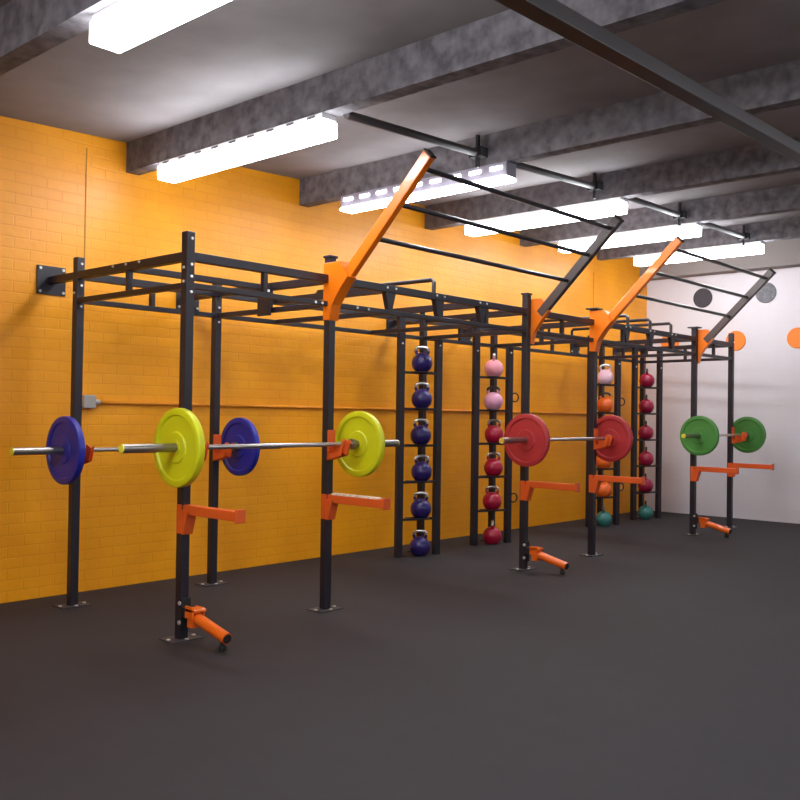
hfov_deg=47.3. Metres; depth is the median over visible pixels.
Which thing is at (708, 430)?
bumper plate
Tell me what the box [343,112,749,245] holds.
conduit
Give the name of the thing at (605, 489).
kettlebell
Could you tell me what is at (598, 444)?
hook
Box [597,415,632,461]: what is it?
bumper plate
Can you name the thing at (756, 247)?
strip light
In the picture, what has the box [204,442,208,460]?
hook
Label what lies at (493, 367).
kettlebell
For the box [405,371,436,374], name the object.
shelf
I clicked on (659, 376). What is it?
rack
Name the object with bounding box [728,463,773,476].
safety arm
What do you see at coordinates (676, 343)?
target
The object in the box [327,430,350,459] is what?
hook
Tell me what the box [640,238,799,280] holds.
trim
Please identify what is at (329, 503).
safety arm
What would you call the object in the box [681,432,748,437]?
barbell
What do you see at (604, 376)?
kettlebell
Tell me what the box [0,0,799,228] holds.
ceiling
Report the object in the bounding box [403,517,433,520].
shelf
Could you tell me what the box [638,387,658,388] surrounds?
shelf
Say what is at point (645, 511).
kettlebell
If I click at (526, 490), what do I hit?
safety arm
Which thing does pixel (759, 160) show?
ceiling beam
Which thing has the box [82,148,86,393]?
trim
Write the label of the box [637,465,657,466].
shelf
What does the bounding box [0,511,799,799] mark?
floor
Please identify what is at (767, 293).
target
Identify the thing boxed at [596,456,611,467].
kettlebell
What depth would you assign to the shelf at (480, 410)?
9.30 m
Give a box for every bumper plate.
[46,416,85,484]
[154,408,204,487]
[221,418,259,475]
[335,411,384,476]
[504,414,549,466]
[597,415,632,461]
[680,416,718,455]
[733,417,765,452]
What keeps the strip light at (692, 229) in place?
attached to the ceiling beam at (782, 199)
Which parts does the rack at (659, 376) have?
post, post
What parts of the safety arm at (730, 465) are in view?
arm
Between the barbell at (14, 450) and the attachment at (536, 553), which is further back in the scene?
the attachment at (536, 553)
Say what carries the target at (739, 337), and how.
attached to the wall at (767, 368)
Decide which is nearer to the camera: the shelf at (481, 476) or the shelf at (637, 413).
the shelf at (481, 476)
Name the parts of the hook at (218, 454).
plate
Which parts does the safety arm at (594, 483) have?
mounting plate, arm, stop plate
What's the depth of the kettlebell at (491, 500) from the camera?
9.26 m
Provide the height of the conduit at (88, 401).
0.095 m
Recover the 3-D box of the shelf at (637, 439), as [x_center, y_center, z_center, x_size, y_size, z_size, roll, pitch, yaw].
[3.193,0.517,11.818,0.402,0.022,0.170,1,-1,-33]
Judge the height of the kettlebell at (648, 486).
0.241 m
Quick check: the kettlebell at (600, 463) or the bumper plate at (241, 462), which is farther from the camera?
the kettlebell at (600, 463)
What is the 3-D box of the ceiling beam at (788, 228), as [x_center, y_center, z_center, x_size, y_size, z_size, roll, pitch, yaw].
[6.063,-1.946,8.860,9.300,0.232,0.110,0,-1,42]
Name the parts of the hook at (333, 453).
plate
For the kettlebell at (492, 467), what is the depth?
9.27 m
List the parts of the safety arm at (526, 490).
mounting plate, arm, stop plate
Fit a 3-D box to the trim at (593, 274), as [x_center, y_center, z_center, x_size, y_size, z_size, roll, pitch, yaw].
[2.494,-0.072,11.854,0.014,3.200,0.008,0,-1,42]
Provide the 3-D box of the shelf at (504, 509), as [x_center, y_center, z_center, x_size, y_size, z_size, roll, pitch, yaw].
[0.929,1.128,9.317,0.363,0.022,0.170,1,-1,-32]
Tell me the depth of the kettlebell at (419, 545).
8.42 m
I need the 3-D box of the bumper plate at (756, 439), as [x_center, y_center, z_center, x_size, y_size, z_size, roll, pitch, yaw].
[4.270,0.427,11.215,0.446,0.446,0.049,0,-1,42]
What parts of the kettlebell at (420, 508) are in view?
handle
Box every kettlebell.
[409,529,429,555]
[410,418,430,443]
[410,491,430,517]
[411,382,431,407]
[411,455,431,480]
[412,346,431,371]
[483,486,501,509]
[483,520,501,543]
[484,353,502,375]
[484,386,502,409]
[484,452,502,475]
[485,419,502,442]
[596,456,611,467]
[596,482,611,496]
[596,506,611,525]
[597,364,612,383]
[597,392,612,411]
[638,420,653,438]
[638,446,653,464]
[638,473,652,491]
[638,500,652,518]
[639,368,654,386]
[639,394,653,412]
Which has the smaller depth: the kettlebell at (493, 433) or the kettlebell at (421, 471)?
the kettlebell at (421, 471)
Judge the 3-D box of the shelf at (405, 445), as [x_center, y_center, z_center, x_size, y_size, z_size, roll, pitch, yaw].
[0.174,0.423,8.480,0.348,0.022,0.170,1,-1,-31]
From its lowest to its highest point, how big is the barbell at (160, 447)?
0.072 m
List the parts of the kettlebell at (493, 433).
handle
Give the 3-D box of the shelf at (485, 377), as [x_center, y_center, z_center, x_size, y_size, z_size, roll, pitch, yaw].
[0.950,-0.228,9.337,0.363,0.022,0.170,1,-1,-32]
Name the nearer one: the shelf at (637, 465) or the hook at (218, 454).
the hook at (218, 454)
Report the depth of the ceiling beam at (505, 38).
4.97 m
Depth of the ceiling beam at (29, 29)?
4.18 m
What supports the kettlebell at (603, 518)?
on the floor
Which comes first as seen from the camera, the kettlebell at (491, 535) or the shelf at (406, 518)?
the shelf at (406, 518)
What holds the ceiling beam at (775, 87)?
attached to the ceiling
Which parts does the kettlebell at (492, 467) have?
handle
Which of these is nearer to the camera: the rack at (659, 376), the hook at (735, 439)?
the hook at (735, 439)
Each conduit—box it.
[82,395,605,414]
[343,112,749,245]
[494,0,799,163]
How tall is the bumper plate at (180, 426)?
0.446 m
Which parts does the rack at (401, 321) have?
post, post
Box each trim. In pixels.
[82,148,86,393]
[593,274,593,307]
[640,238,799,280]
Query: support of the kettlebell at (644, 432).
on the rack at (659, 376)
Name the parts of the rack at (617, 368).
post, post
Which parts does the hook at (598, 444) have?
plate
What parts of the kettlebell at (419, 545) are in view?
handle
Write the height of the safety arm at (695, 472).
0.182 m
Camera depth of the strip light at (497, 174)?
6.69 m
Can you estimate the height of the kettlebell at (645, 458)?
0.241 m
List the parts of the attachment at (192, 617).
lock knob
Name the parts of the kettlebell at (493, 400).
handle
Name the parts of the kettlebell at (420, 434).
handle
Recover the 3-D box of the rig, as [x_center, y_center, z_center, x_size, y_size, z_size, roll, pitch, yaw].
[1.163,-0.012,8.497,2.520,2.942,8.211,0,-1,42]
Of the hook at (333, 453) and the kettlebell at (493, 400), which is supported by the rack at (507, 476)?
the kettlebell at (493, 400)
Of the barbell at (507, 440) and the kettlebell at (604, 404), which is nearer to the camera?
the barbell at (507, 440)
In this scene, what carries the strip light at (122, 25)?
attached to the ceiling beam at (29, 29)
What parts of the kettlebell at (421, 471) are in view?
handle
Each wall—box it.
[0,116,646,603]
[645,267,799,523]
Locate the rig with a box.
[36,148,775,643]
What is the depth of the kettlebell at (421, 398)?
8.43 m
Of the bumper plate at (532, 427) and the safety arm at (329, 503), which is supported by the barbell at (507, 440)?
the bumper plate at (532, 427)
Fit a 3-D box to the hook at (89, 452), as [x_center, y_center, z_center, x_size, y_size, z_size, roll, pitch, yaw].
[-2.084,0.338,6.029,0.183,0.200,0.068,0,-1,42]
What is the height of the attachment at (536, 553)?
0.238 m
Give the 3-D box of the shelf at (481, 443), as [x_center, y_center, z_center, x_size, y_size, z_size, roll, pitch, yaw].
[0.940,0.447,9.327,0.363,0.022,0.170,1,-1,-32]
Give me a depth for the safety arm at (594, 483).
8.52 m
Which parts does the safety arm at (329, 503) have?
mounting plate, arm, stop plate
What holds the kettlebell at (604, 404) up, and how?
on the rack at (617, 368)
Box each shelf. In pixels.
[403,480,434,483]
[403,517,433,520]
[404,444,434,446]
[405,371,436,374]
[405,408,435,410]
[478,508,505,511]
[479,409,507,411]
[479,442,503,444]
[479,475,506,477]
[480,376,507,378]
[596,468,615,469]
[596,496,615,498]
[597,384,616,385]
[597,412,616,413]
[637,413,658,414]
[637,439,657,440]
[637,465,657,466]
[637,491,657,493]
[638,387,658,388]
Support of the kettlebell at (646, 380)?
on the rack at (659, 376)
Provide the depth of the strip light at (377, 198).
7.53 m
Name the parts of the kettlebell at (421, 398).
handle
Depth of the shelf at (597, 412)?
10.96 m
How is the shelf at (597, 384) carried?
attached to the rack at (617, 368)
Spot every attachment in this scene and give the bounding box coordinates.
[177,597,231,650]
[523,541,568,574]
[693,513,731,537]
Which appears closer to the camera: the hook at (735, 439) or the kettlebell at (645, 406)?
the hook at (735, 439)
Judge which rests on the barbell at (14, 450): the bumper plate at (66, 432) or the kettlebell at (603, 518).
the bumper plate at (66, 432)
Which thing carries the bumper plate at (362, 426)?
on the barbell at (160, 447)
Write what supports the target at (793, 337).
attached to the wall at (767, 368)
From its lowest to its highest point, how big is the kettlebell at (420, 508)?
0.241 m
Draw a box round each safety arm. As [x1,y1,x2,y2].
[176,504,245,534]
[321,493,390,519]
[520,481,579,500]
[589,475,644,492]
[690,466,738,481]
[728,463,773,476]
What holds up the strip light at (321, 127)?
attached to the ceiling beam at (505, 38)
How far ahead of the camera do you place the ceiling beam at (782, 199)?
9.19 m
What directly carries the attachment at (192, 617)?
attached to the rig
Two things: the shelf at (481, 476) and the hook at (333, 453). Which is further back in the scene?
the shelf at (481, 476)
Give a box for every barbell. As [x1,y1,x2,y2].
[10,442,280,454]
[118,439,399,452]
[499,435,610,443]
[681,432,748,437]
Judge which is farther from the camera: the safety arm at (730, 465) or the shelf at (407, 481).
the safety arm at (730, 465)
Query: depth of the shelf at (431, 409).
8.44 m
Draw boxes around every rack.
[394,316,442,557]
[470,319,518,545]
[585,335,624,526]
[630,347,662,519]
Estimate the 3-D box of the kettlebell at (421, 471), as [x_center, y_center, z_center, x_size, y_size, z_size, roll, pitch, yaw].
[0.202,0.629,8.497,0.194,0.241,0.194,1,-1,-4]
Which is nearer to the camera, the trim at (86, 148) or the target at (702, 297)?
the trim at (86, 148)
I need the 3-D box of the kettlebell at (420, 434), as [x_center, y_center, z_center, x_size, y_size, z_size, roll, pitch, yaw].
[0.193,0.290,8.486,0.194,0.241,0.194,1,-1,3]
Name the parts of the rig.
wall plate, plate, plate, wall plate, plate, joint plate, plate, climbing arm, wall plate, wall plate, plate, wall plate, climbing arm, plate, plate, wall plate, climbing arm, plate, climbing arm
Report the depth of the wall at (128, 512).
7.60 m
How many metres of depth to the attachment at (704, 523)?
10.15 m
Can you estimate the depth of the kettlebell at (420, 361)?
8.43 m
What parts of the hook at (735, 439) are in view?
plate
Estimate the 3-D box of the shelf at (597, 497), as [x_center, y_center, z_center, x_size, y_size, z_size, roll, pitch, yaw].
[2.442,1.175,10.989,0.392,0.022,0.170,1,-1,-33]
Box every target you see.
[661,337,678,345]
[693,288,711,307]
[726,331,745,350]
[756,283,775,302]
[787,327,799,347]
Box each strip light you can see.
[89,0,230,52]
[158,112,336,182]
[340,183,401,213]
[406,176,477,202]
[448,161,515,186]
[465,196,626,236]
[558,222,701,252]
[634,241,764,266]
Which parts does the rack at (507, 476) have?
post, post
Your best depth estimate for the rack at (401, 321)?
8.41 m
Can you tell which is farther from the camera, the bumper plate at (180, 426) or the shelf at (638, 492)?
the shelf at (638, 492)
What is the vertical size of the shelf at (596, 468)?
0.022 m
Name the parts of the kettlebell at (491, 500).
handle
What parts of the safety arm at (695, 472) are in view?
mounting plate, arm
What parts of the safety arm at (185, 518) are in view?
mounting plate, arm, stop plate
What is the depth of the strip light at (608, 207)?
8.36 m
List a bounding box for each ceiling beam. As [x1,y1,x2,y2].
[0,0,118,75]
[126,0,725,174]
[299,59,799,206]
[425,137,799,229]
[520,184,799,246]
[597,217,799,260]
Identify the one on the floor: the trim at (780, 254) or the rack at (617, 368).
the rack at (617, 368)
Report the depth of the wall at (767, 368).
12.06 m
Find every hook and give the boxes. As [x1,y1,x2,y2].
[84,444,94,463]
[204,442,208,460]
[213,434,232,460]
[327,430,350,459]
[593,429,612,449]
[732,427,747,443]
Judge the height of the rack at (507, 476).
2.280 m
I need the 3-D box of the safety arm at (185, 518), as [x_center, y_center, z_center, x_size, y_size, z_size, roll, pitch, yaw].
[-1.058,0.680,5.091,0.547,0.182,0.072,0,-1,42]
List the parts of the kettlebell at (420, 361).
handle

